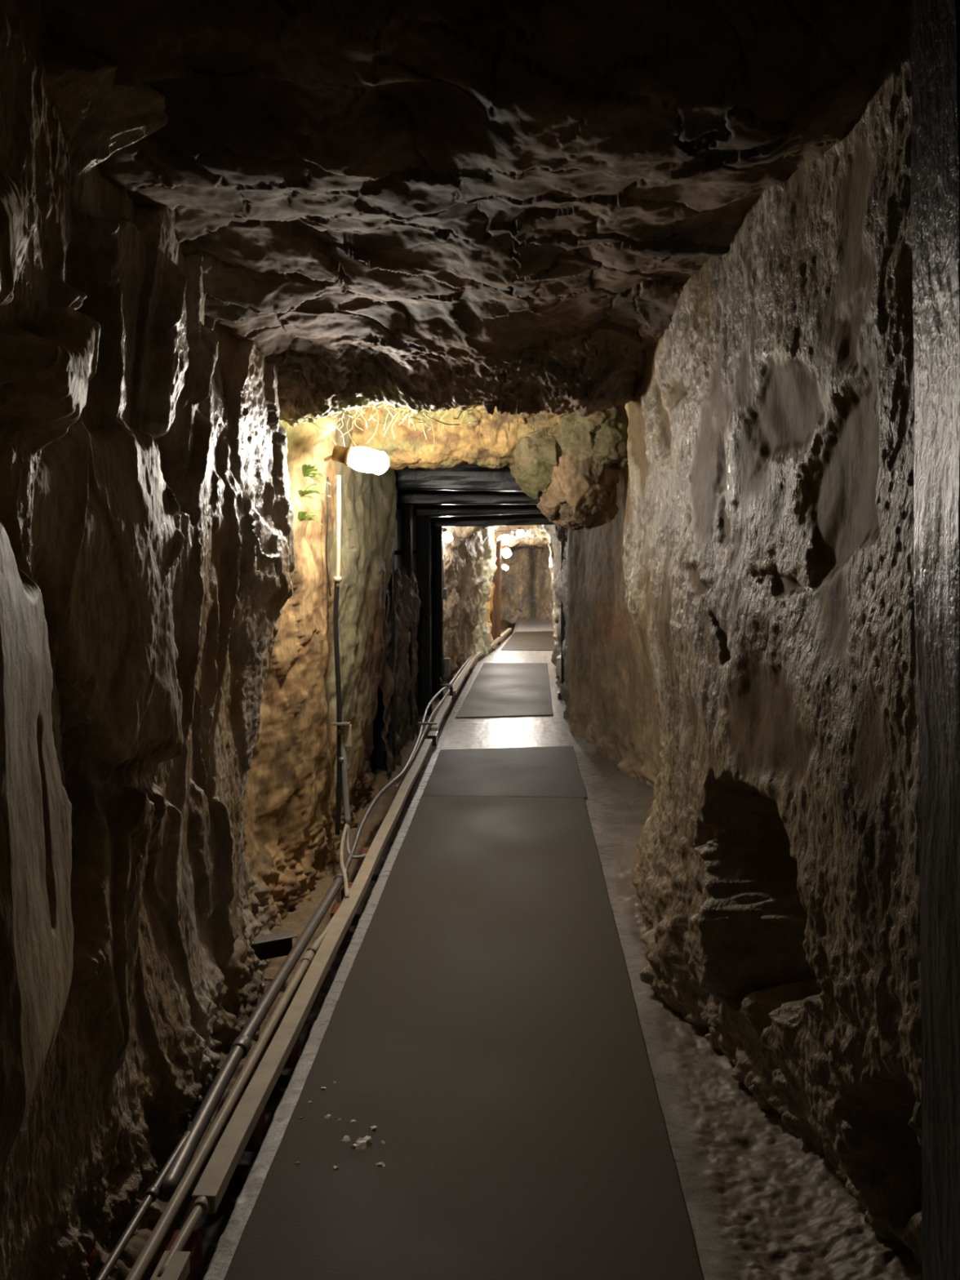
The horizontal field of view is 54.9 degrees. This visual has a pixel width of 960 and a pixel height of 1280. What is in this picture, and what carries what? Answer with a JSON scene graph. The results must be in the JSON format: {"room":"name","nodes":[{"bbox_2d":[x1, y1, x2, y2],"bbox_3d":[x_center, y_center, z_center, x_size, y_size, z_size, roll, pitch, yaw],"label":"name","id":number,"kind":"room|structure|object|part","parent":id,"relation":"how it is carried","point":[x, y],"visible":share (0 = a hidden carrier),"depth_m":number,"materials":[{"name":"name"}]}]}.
{"room":"mine tunnel","nodes":[
{"label":"mine tunnel","id":0,"kind":"room"},
{"bbox_2d":[0,0,397,1279],"bbox_3d":[-0.858,-0.218,2.432,0.664,3.550,7.800,0,6,3],"label":"wall","id":1,"kind":"structure","parent":0,"point":[168,739],"depth_m":2.15,"materials":[{"name":"brown stone"}]},
{"bbox_2d":[85,1247,95,1266],"bbox_3d":[-0.849,1.314,1.974,0.059,0.050,0.058,0,6,3],"label":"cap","id":2,"kind":"object","parent":1,"relation":"on","point":[91,1255],"visible":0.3,"depth_m":1.96,"materials":[{"name":"plastic"}]},
{"bbox_2d":[125,950,315,1279],"bbox_3d":[-0.690,1.268,2.168,0.040,0.051,2.396,0,6,4],"label":"conduit","id":3,"kind":"object","parent":1,"relation":"attached to","point":[140,1268],"visible":1,"depth_m":2.31,"materials":[{"name":"beige plastic"}]},
{"bbox_2d":[305,888,350,954],"bbox_3d":[-0.588,1.119,3.700,0.041,0.064,0.721,0,6,5],"label":"conduit","id":4,"kind":"object","parent":3,"relation":"attached to","point":[315,946],"visible":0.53,"depth_m":3.49,"materials":[{"name":"beige plastic"}]},
{"bbox_2d":[157,868,349,1202],"bbox_3d":[-0.690,1.180,3.190,0.066,0.088,2.046,0,6,4],"label":"conduit","id":5,"kind":"object","parent":1,"relation":"attached to","point":[241,1046],"visible":0.97,"depth_m":2.75,"materials":[{"name":"metal"}]},
{"bbox_2d":[95,1130,190,1279],"bbox_3d":[-0.790,1.335,1.679,0.030,0.030,1.400,0,6,3],"label":"pipe","id":6,"kind":"object","parent":5,"relation":"on","point":[152,1193],"visible":0.99,"depth_m":2.08,"materials":[{"name":"grey metal"}]},
{"bbox_2d":[250,930,297,960],"bbox_3d":[-0.782,1.157,3.487,0.180,0.073,0.050,-3,6,-25],"label":"steel angle","id":7,"kind":"object","parent":1,"relation":"attached to","point":[276,945],"visible":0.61,"depth_m":3.47,"materials":[{"name":"black metal"}]},
{"bbox_2d":[297,510,323,525],"bbox_3d":[-0.713,-0.510,3.859,0.088,0.066,0.085,3,7,29],"label":"fern","id":8,"kind":"object","parent":1,"relation":"attached to","point":[301,514],"visible":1,"depth_m":3.86,"materials":[{"name":"green plant"}]},
{"bbox_2d":[297,483,330,504],"bbox_3d":[-0.698,-0.607,3.827,0.098,0.084,0.137,3,7,29],"label":"fern","id":9,"kind":"object","parent":1,"relation":"attached to","point":[302,493],"visible":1,"depth_m":3.82,"materials":[{"name":"plant"}]},
{"bbox_2d":[301,462,330,484],"bbox_3d":[-0.680,-0.682,3.802,0.098,0.094,0.133,1,6,13],"label":"fern","id":10,"kind":"object","parent":1,"relation":"attached to","point":[307,469],"visible":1,"depth_m":3.77,"materials":[{"name":"green plant"}]},
{"bbox_2d":[325,475,351,835],"bbox_3d":[-0.676,0.088,4.450,0.097,1.741,0.080,2,6,24],"label":"conduit","id":11,"kind":"object","parent":1,"relation":"attached to","point":[344,728],"visible":1,"depth_m":4.49,"materials":[{"name":"beige plastic"}]},
{"bbox_2d":[339,823,349,897],"bbox_3d":[-0.617,0.993,4.197,0.042,0.127,0.666,-1,6,-8],"label":"cable","id":12,"kind":"object","parent":11,"relation":"attached to","point":[344,834],"visible":1,"depth_m":4.22,"materials":[{"name":"beige plastic"}]},
{"bbox_3d":[-0.641,0.465,4.492,0.034,0.110,0.012,0,6,3],"label":"junction plate","id":13,"kind":"part","parent":11,"relation":"part of","materials":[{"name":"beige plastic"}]},
{"bbox_2d":[346,824,366,858],"bbox_3d":[-0.619,0.968,4.458,0.075,0.142,0.160,-5,8,-41],"label":"cable","id":14,"kind":"object","parent":11,"relation":"attached to","point":[348,847],"visible":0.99,"depth_m":4.45,"materials":[{"name":"grey plastic"}]},
{"bbox_2d":[324,444,389,475],"bbox_3d":[-0.586,-0.787,4.062,0.388,0.128,0.175,3,7,31],"label":"lamp","id":15,"kind":"object","parent":1,"relation":"attached to","point":[362,459],"visible":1,"depth_m":3.98,"materials":[{"name":"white glass"}]},
{"bbox_2d":[348,446,389,475],"bbox_3d":[-0.484,-0.780,4.020,0.179,0.122,0.108,0,6,3],"label":"globe","id":16,"kind":"object","parent":15,"relation":"on","point":[362,459],"depth_m":3.98,"materials":[{"name":"white glass"}]},
{"bbox_2d":[378,489,497,779],"bbox_3d":[-0.213,-1.034,13.606,1.145,2.750,14.818,0,6,0],"label":"wall","id":17,"kind":"structure","parent":0,"point":[470,567],"depth_m":10.78,"materials":[{"name":"brown stone"}]},
{"bbox_2d":[394,554,403,571],"bbox_3d":[-0.672,-0.499,7.199,0.035,0.334,1.090,0,6,3],"label":"plank","id":18,"kind":"object","parent":17,"relation":"attached to","point":[398,558],"visible":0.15,"depth_m":7.37,"materials":[{"name":"black wood"}]},
{"bbox_2d":[394,508,403,551],"bbox_3d":[-0.672,-0.857,7.163,0.035,0.334,1.090,0,6,3],"label":"plank","id":19,"kind":"object","parent":17,"relation":"attached to","point":[398,531],"visible":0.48,"depth_m":7.37,"materials":[{"name":"black wood"}]},
{"bbox_2d":[344,655,472,869],"bbox_3d":[-0.404,0.606,8.445,0.139,0.092,8.572,0,6,3],"label":"hose","id":20,"kind":"object","parent":17,"relation":"attached to","point":[353,849],"visible":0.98,"depth_m":5.61,"materials":[{"name":"rubber"}]},
{"bbox_2d":[416,721,438,746],"bbox_3d":[-0.427,0.756,7.386,0.187,0.136,0.355,0,6,3],"label":"clamp","id":21,"kind":"object","parent":20,"relation":"attached to","point":[432,735],"visible":0.75,"depth_m":7.32,"materials":[{"name":"grey metal"}]},
{"bbox_2d":[439,677,453,700],"bbox_3d":[-0.346,0.497,9.422,0.141,0.236,0.050,0,6,3],"label":"clamp","id":22,"kind":"object","parent":20,"relation":"attached to","point":[451,686],"visible":0.88,"depth_m":9.40,"materials":[{"name":"black metal"}]},
{"bbox_2d":[412,513,417,550],"bbox_3d":[-0.622,-0.966,8.257,0.034,0.334,1.090,0,6,3],"label":"plank","id":23,"kind":"object","parent":17,"relation":"attached to","point":[415,519],"visible":0.36,"depth_m":8.49,"materials":[{"name":"black wood"}]},
{"bbox_2d":[412,553,417,582],"bbox_3d":[-0.622,-0.608,8.293,0.034,0.335,1.090,0,6,3],"label":"plank","id":24,"kind":"object","parent":17,"relation":"attached to","point":[415,556],"visible":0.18,"depth_m":8.56,"materials":[{"name":"black wood"}]},
{"bbox_2d":[442,539,447,599],"bbox_3d":[-0.398,-0.784,10.255,0.070,0.660,0.077,0,6,3],"label":"conduit","id":25,"kind":"object","parent":17,"relation":"attached to","point":[445,590],"visible":0.71,"depth_m":10.26,"materials":[{"name":"beige plastic"}]},
{"bbox_2d":[443,657,449,675],"bbox_3d":[-0.392,0.297,10.261,0.115,0.196,0.125,0,6,3],"label":"switch box","id":26,"kind":"object","parent":17,"relation":"attached to","point":[446,660],"visible":0.58,"depth_m":10.25,"materials":[{"name":"grey plastic"}]},
{"bbox_2d":[442,527,453,542],"bbox_3d":[-0.380,-1.184,10.261,0.155,0.200,0.099,0,6,3],"label":"lamp","id":27,"kind":"object","parent":17,"relation":"attached to","point":[446,535],"visible":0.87,"depth_m":10.23,"materials":[{"name":"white glass"}]},
{"bbox_2d":[453,627,511,695],"bbox_3d":[0.064,0.173,13.197,0.206,0.045,7.518,1,6,6],"label":"cable trunking","id":28,"kind":"object","parent":17,"relation":"attached to","point":[456,686],"visible":0.82,"depth_m":11.58,"materials":[{"name":"beige plastic"}]},
{"bbox_2d":[395,627,510,788],"bbox_3d":[-0.099,0.346,11.312,0.245,0.042,11.214,1,6,5],"label":"cable","id":29,"kind":"object","parent":28,"relation":"on","point":[400,780],"visible":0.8,"depth_m":7.76,"materials":[{"name":"grey plastic"}]},
{"bbox_2d":[483,526,524,542],"bbox_3d":[0.149,-1.353,13.023,0.941,0.510,1.185,0,6,3],"label":"lamp","id":30,"kind":"object","parent":17,"relation":"attached to","point":[520,533],"depth_m":13.36,"materials":[{"name":"white glass"}]},
{"bbox_3d":[0.122,-1.348,13.025,0.349,0.500,1.168,4,7,33],"label":"wire","id":31,"kind":"part","parent":30,"relation":"part of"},
{"bbox_2d":[516,529,524,537],"bbox_3d":[0.582,-1.544,13.391,0.110,0.107,0.114,0,6,3],"label":"lamp","id":32,"kind":"object","parent":30,"relation":"on","point":[520,533],"depth_m":13.35,"materials":[{"name":"white glass"}]},
{"bbox_2d":[501,563,508,570],"bbox_3d":[0.401,-1.365,16.952,0.251,0.174,0.090,2,6,17],"label":"lamp","id":33,"kind":"object","parent":17,"relation":"attached to","point":[504,566],"visible":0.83,"depth_m":16.91,"materials":[{"name":"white glass"}]},
{"bbox_2d":[501,545,511,558],"bbox_3d":[0.426,-1.484,15.420,0.210,0.231,0.151,5,7,40],"label":"lamp","id":34,"kind":"object","parent":17,"relation":"attached to","point":[505,552],"visible":0.96,"depth_m":15.36,"materials":[{"name":"white glass"}]},
{"bbox_2d":[40,0,909,470],"bbox_3d":[0.012,-1.258,2.339,2.500,1.223,7.902,0,6,3],"label":"ceiling","id":35,"kind":"structure","parent":0,"point":[433,206],"depth_m":2.06,"materials":[{"name":"brown stone"}]},
{"bbox_2d":[302,399,596,450],"bbox_3d":[-0.105,-1.061,4.023,1.362,0.426,0.918,0,6,-1],"label":"roots","id":36,"kind":"object","parent":35,"relation":"hanging from","point":[482,404],"visible":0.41,"depth_m":3.85},
{"bbox_2d":[508,422,564,500],"bbox_3d":[0.363,-0.960,4.948,0.441,0.447,0.453,0,6,3],"label":"rock","id":37,"kind":"object","parent":35,"relation":"hanging from","point":[536,455],"visible":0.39,"depth_m":4.77,"materials":[{"name":"stone"}]},
{"bbox_2d":[536,453,618,531],"bbox_3d":[0.517,-0.842,4.894,0.441,0.526,0.427,0,6,3],"label":"rock","id":38,"kind":"object","parent":35,"relation":"hanging from","point":[580,494],"visible":0.7,"depth_m":4.75,"materials":[{"name":"brown stone"}]},
{"bbox_2d":[555,404,628,470],"bbox_3d":[0.597,-1.054,4.781,0.418,0.412,0.322,0,6,3],"label":"rock","id":39,"kind":"object","parent":35,"relation":"hanging from","point":[604,437],"visible":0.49,"depth_m":4.66,"materials":[{"name":"brown stone"}]},
{"bbox_2d":[453,524,549,555],"bbox_3d":[0.474,-1.261,13.635,2.700,1.984,15.000,0,6,3],"label":"ceiling","id":40,"kind":"structure","parent":0,"point":[535,536],"depth_m":14.93,"materials":[{"name":"beige stone"}]},
{"bbox_2d":[110,617,922,1279],"bbox_3d":[0.349,0.583,9.952,2.600,0.269,22.700,0,6,3],"label":"floor","id":41,"kind":"structure","parent":0,"point":[761,1203],"depth_m":2.58,"materials":[{"name":"concrete"}]},
{"bbox_2d":[150,1250,191,1279],"bbox_3d":[-0.653,1.346,1.508,0.056,0.045,0.870,0,6,3],"label":"cable trunking","id":42,"kind":"object","parent":41,"relation":"on","point":[179,1268],"visible":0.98,"depth_m":1.90,"materials":[{"name":"beige plastic"}]},
{"bbox_2d":[151,1230,202,1279],"bbox_3d":[-0.660,1.371,2.018,0.075,0.095,0.110,0,6,3],"label":"support","id":43,"kind":"object","parent":41,"relation":"on","point":[193,1245],"visible":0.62,"depth_m":2.03,"materials":[{"name":"brown metal"}]},
{"bbox_2d":[227,1095,265,1151],"bbox_3d":[-0.637,1.320,2.525,0.076,0.095,0.111,0,6,3],"label":"support","id":44,"kind":"object","parent":41,"relation":"on","point":[255,1136],"visible":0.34,"depth_m":2.50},
{"bbox_2d":[267,1022,300,1068],"bbox_3d":[-0.619,1.280,2.923,0.078,0.095,0.112,0,6,3],"label":"support","id":45,"kind":"object","parent":41,"relation":"on","point":[295,1050],"visible":0.3,"depth_m":2.90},
{"bbox_2d":[191,738,432,1213],"bbox_3d":[-0.509,1.033,4.603,0.066,0.045,5.040,0,6,3],"label":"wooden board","id":46,"kind":"object","parent":41,"relation":"on","point":[215,1180],"visible":1,"depth_m":2.82,"materials":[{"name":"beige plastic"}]},
{"bbox_2d":[156,1195,210,1276],"bbox_3d":[-0.635,1.290,1.999,0.037,0.037,0.261,0,6,3],"label":"conduit","id":47,"kind":"object","parent":46,"relation":"attached to","point":[201,1206],"visible":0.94,"depth_m":2.01,"materials":[{"name":"beige plastic"}]},
{"bbox_2d":[330,903,351,933],"bbox_3d":[-0.588,1.181,3.918,0.079,0.095,0.112,0,6,3],"label":"support","id":48,"kind":"object","parent":41,"relation":"on","point":[335,907],"visible":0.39,"depth_m":3.89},
{"bbox_2d":[341,882,362,911],"bbox_3d":[-0.577,1.156,4.166,0.075,0.095,0.110,1,6,6],"label":"support","id":49,"kind":"object","parent":41,"relation":"on","point":[350,884],"visible":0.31,"depth_m":4.13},
{"bbox_2d":[360,847,377,871],"bbox_3d":[-0.559,1.107,4.663,0.075,0.095,0.110,0,6,-1],"label":"support","id":50,"kind":"object","parent":41,"relation":"on","point":[365,850],"visible":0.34,"depth_m":4.63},
{"bbox_2d":[373,544,395,771],"bbox_3d":[-0.697,-0.041,6.688,0.159,2.090,0.159,0,6,3],"label":"timber post","id":51,"kind":"object","parent":41,"relation":"on","point":[380,757],"visible":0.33,"depth_m":6.68,"materials":[{"name":"brown wood"}]},
{"bbox_2d":[394,463,522,492],"bbox_3d":[0.052,-1.150,6.543,1.544,0.224,0.157,0,6,3],"label":"timber beam","id":52,"kind":"structure","parent":51,"relation":"on","point":[463,477],"depth_m":6.48,"materials":[{"name":"black wood"}]},
{"bbox_2d":[394,504,413,725],"bbox_3d":[-0.647,-0.118,7.784,0.159,2.025,0.159,0,6,3],"label":"timber post","id":53,"kind":"object","parent":41,"relation":"on","point":[406,509],"visible":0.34,"depth_m":7.66,"materials":[{"name":"black wood"}]},
{"bbox_2d":[398,489,540,505],"bbox_3d":[0.102,-1.206,7.641,1.540,0.177,0.157,0,6,3],"label":"timber beam","id":54,"kind":"structure","parent":53,"relation":"on","point":[419,497],"depth_m":7.58,"materials":[{"name":"black wood"}]},
{"bbox_2d":[413,516,431,715],"bbox_3d":[-0.548,-0.193,8.859,0.159,1.960,0.159,0,6,3],"label":"timber post","id":55,"kind":"object","parent":41,"relation":"on","point":[424,551],"visible":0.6,"depth_m":8.79,"materials":[{"name":"black wood"}]},
{"bbox_2d":[413,504,542,517],"bbox_3d":[0.151,-1.266,8.720,1.546,0.230,0.157,0,6,3],"label":"timber beam","id":56,"kind":"structure","parent":55,"relation":"on","point":[431,511],"depth_m":8.66,"materials":[{"name":"black wood"}]},
{"bbox_2d":[431,526,443,699],"bbox_3d":[-0.478,-0.269,9.955,0.159,1.895,0.159,0,6,3],"label":"timber post","id":57,"kind":"object","parent":41,"relation":"on","point":[437,580],"visible":0.63,"depth_m":9.88,"materials":[{"name":"black wood"}]},
{"bbox_2d":[430,513,554,527],"bbox_3d":[0.201,-1.294,9.821,1.543,0.194,0.157,0,6,3],"label":"timber beam","id":58,"kind":"structure","parent":57,"relation":"on","point":[533,518],"depth_m":9.75,"materials":[{"name":"black wood"}]},
{"bbox_2d":[431,695,452,731],"bbox_3d":[-0.339,0.657,8.361,0.063,0.045,1.620,0,6,3],"label":"cable trunking","id":59,"kind":"object","parent":41,"relation":"on","point":[442,710],"visible":0.94,"depth_m":8.22,"materials":[{"name":"beige plastic"}]},
{"bbox_2d":[223,795,703,1279],"bbox_3d":[-0.017,1.317,2.356,1.019,0.010,6.824,0,6,3],"label":"floor mat","id":60,"kind":"object","parent":41,"relation":"on","point":[484,1019],"visible":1,"depth_m":2.60,"materials":[{"name":"rubber"}]},
{"bbox_2d":[324,1114,333,1119],"bbox_3d":[-0.411,1.293,2.512,0.018,0.006,0.019,-5,8,-43],"label":"flake","id":61,"kind":"object","parent":60,"relation":"on","point":[328,1116],"visible":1,"depth_m":2.51,"materials":[{"name":"beige stone"}]},
{"bbox_2d":[341,1135,350,1142],"bbox_3d":[-0.348,1.303,2.415,0.026,0.007,0.020,-5,8,-43],"label":"flake","id":62,"kind":"object","parent":60,"relation":"on","point":[346,1138],"visible":1,"depth_m":2.41,"materials":[{"name":"beige stone"}]},
{"bbox_2d":[355,1137,373,1150],"bbox_3d":[-0.300,1.302,2.395,0.045,0.013,0.044,0,6,3],"label":"flake","id":63,"kind":"object","parent":60,"relation":"on","point":[362,1144],"visible":1,"depth_m":2.39,"materials":[{"name":"beige stone"}]},
{"bbox_2d":[362,1135,371,1141],"bbox_3d":[-0.294,1.302,2.415,0.024,0.007,0.022,-3,6,-28],"label":"flake","id":64,"kind":"object","parent":60,"relation":"on","point":[369,1138],"visible":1,"depth_m":2.42,"materials":[{"name":"beige stone"}]},
{"bbox_2d":[368,1124,377,1130],"bbox_3d":[-0.286,1.298,2.461,0.024,0.007,0.017,0,6,3],"label":"flake","id":65,"kind":"object","parent":60,"relation":"on","point":[373,1127],"visible":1,"depth_m":2.46,"materials":[{"name":"beige stone"}]},
{"bbox_2d":[375,1161,384,1167],"bbox_3d":[-0.251,1.314,2.317,0.024,0.004,0.016,0,6,3],"label":"flake","id":66,"kind":"object","parent":60,"relation":"on","point":[381,1163],"visible":1,"depth_m":2.31,"materials":[{"name":"beige stone"}]},
{"bbox_2d":[489,540,501,644],"bbox_3d":[0.256,-0.841,15.196,0.184,1.850,0.154,0,6,3],"label":"timber post","id":67,"kind":"object","parent":41,"relation":"on","point":[495,617],"visible":0.54,"depth_m":15.15,"materials":[{"name":"brown wood"}]},
{"bbox_2d":[455,662,552,718],"bbox_3d":[0.337,0.511,10.398,0.945,0.010,4.019,0,6,3],"label":"floor mat","id":68,"kind":"object","parent":41,"relation":"on","point":[498,689],"visible":1,"depth_m":9.85,"materials":[{"name":"rubber"}]},
{"bbox_2d":[422,746,587,798],"bbox_3d":[0.185,0.903,6.492,1.033,0.010,1.496,0,6,3],"label":"floor mat","id":69,"kind":"object","parent":41,"relation":"on","point":[553,771],"visible":1,"depth_m":6.31,"materials":[{"name":"rubber"}]},
{"bbox_2d":[500,631,555,650],"bbox_3d":[0.838,-0.005,15.554,0.821,0.010,3.221,0,6,4],"label":"floor mat","id":70,"kind":"object","parent":41,"relation":"on","point":[535,640],"visible":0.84,"depth_m":15.12,"materials":[{"name":"rubber"}]},
{"bbox_2d":[557,541,565,699],"bbox_3d":[0.851,-0.271,9.442,0.097,1.800,0.163,0,6,3],"label":"prop","id":71,"kind":"object","parent":41,"relation":"on","point":[562,544],"visible":0.34,"depth_m":9.48,"materials":[{"name":"black wood"}]},
{"bbox_2d":[909,0,959,1279],"bbox_3d":[0.635,0.275,1.125,0.298,2.570,0.123,0,6,3],"label":"timber post","id":72,"kind":"object","parent":41,"relation":"on","point":[934,24],"visible":1,"depth_m":1.10,"materials":[{"name":"brown wood"}]},
{"bbox_2d":[500,547,553,623],"bbox_3d":[0.803,-1.579,20.315,3.027,2.600,0.958,2,6,22],"label":"wall","id":73,"kind":"structure","parent":0,"point":[526,590],"depth_m":20.50,"materials":[{"name":"brown stone"}]},
{"bbox_2d":[542,467,662,789],"bbox_3d":[1.128,-0.922,12.482,1.030,2.750,16.900,0,6,3],"label":"wall","id":74,"kind":"structure","parent":0,"point":[607,693],"depth_m":6.82,"materials":[{"name":"brown stone"}]},
{"bbox_2d":[554,523,567,542],"bbox_3d":[0.795,-1.143,8.901,0.165,0.404,0.552,0,6,3],"label":"rock","id":75,"kind":"object","parent":74,"relation":"attached to","point":[559,530],"visible":0.39,"depth_m":8.72,"materials":[{"name":"stone"}]},
{"bbox_2d":[622,3,922,1266],"bbox_3d":[0.825,-0.126,1.509,0.726,3.550,6.100,0,6,3],"label":"wall","id":76,"kind":"structure","parent":0,"point":[768,535],"depth_m":2.13,"materials":[{"name":"brown stone"}]}
]}

